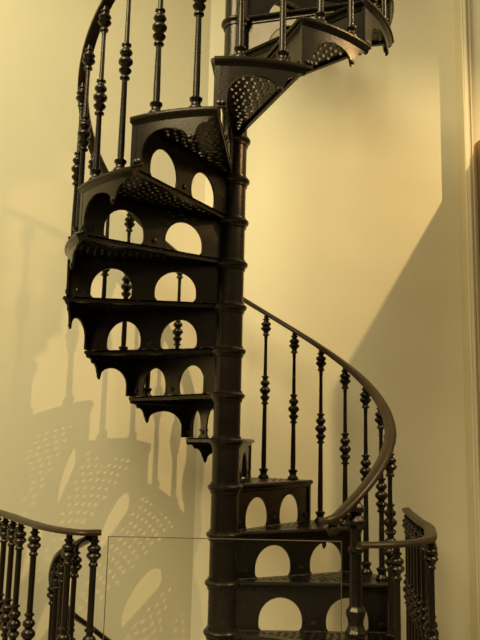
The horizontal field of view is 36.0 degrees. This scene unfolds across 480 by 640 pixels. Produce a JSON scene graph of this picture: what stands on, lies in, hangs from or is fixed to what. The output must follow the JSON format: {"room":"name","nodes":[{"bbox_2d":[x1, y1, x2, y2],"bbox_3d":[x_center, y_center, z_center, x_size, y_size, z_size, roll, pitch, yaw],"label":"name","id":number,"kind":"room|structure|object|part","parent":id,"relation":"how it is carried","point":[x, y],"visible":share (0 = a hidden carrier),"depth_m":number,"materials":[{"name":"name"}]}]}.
{"room":"stairwell","nodes":[
{"label":"stairwell","id":0,"kind":"room"},
{"bbox_2d":[0,0,210,639],"bbox_3d":[-1.778,-1.167,3.666,3.600,6.202,0.150,7,-11,-31],"label":"wall","id":1,"kind":"structure","parent":0,"point":[75,452],"depth_m":3.97,"materials":[{"name":"beige paint"}]},
{"bbox_2d":[194,0,479,639],"bbox_3d":[2.474,-0.901,4.643,5.370,6.202,0.150,2,-10,-1],"label":"wall","id":2,"kind":"structure","parent":0,"point":[352,234],"depth_m":4.43,"materials":[{"name":"beige paint"}]},
{"bbox_2d":[454,0,479,639],"bbox_3d":[1.385,-0.954,4.485,0.078,6.202,0.140,2,-10,-1],"label":"trim","id":3,"kind":"structure","parent":2,"relation":"attached to","point":[468,242],"depth_m":4.34,"materials":[{"name":"beige paint"}]},
{"bbox_2d":[476,140,479,253],"bbox_3d":[1.592,0.429,3.812,0.120,3.262,1.050,3,-10,-11],"label":"wall","id":4,"kind":"structure","parent":0,"point":[478,142],"depth_m":4.52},
{"bbox_3d":[-0.052,1.616,0.652,12.000,0.200,7.200,2,-10,-1],"label":"floor","id":5,"kind":"structure","parent":0,"visible":0},
{"bbox_2d":[0,510,102,639],"bbox_3d":[-0.812,1.376,3.131,0.759,1.056,0.990,2,-10,-1],"label":"guard railing","id":6,"kind":"object","parent":5,"relation":"on","point":[65,564],"visible":1,"depth_m":2.95,"materials":[{"name":"black metal"}]},
{"bbox_3d":[-0.877,0.845,3.097,0.136,0.021,0.995,9,-12,-39],"label":"handrail","id":7,"kind":"part","parent":6,"relation":"part of","materials":[{"name":"brown wood"}]},
{"bbox_3d":[-0.680,1.251,3.192,0.376,0.747,0.974,0,-10,7],"label":"handrail","id":8,"kind":"part","parent":6,"relation":"part of","materials":[{"name":"black metal"}]},
{"bbox_2d":[103,536,341,639],"bbox_3d":[-0.061,1.250,2.335,0.767,1.078,0.060,2,-10,-1],"label":"glass screen","id":9,"kind":"object","parent":5,"relation":"on","point":[157,588],"visible":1,"depth_m":2.40,"materials":[{"name":"clear glass"}]},
{"bbox_2d":[63,0,396,639],"bbox_3d":[-0.035,-0.545,3.447,1.496,5.058,1.496,9,-12,-38],"label":"spiral staircase","id":10,"kind":"structure","parent":5,"relation":"on","point":[254,70],"depth_m":3.27,"materials":[{"name":"black metal"}]},
{"bbox_3d":[0.425,1.065,2.707,0.089,0.780,0.089,5,-10,-23],"label":"newel post","id":11,"kind":"part","parent":10,"relation":"part of","materials":[{"name":"black metal"}]},
{"bbox_2d":[356,507,438,639],"bbox_3d":[0.768,1.432,3.238,0.262,1.056,1.678,-2,-10,18],"label":"guard railing","id":12,"kind":"object","parent":5,"relation":"on","point":[421,553],"visible":1,"depth_m":3.20,"materials":[{"name":"black metal"}]},
{"bbox_3d":[0.778,0.922,3.324,0.259,0.021,1.678,-2,-10,18],"label":"handrail","id":13,"kind":"part","parent":12,"relation":"part of","materials":[{"name":"brown wood"}]}
]}

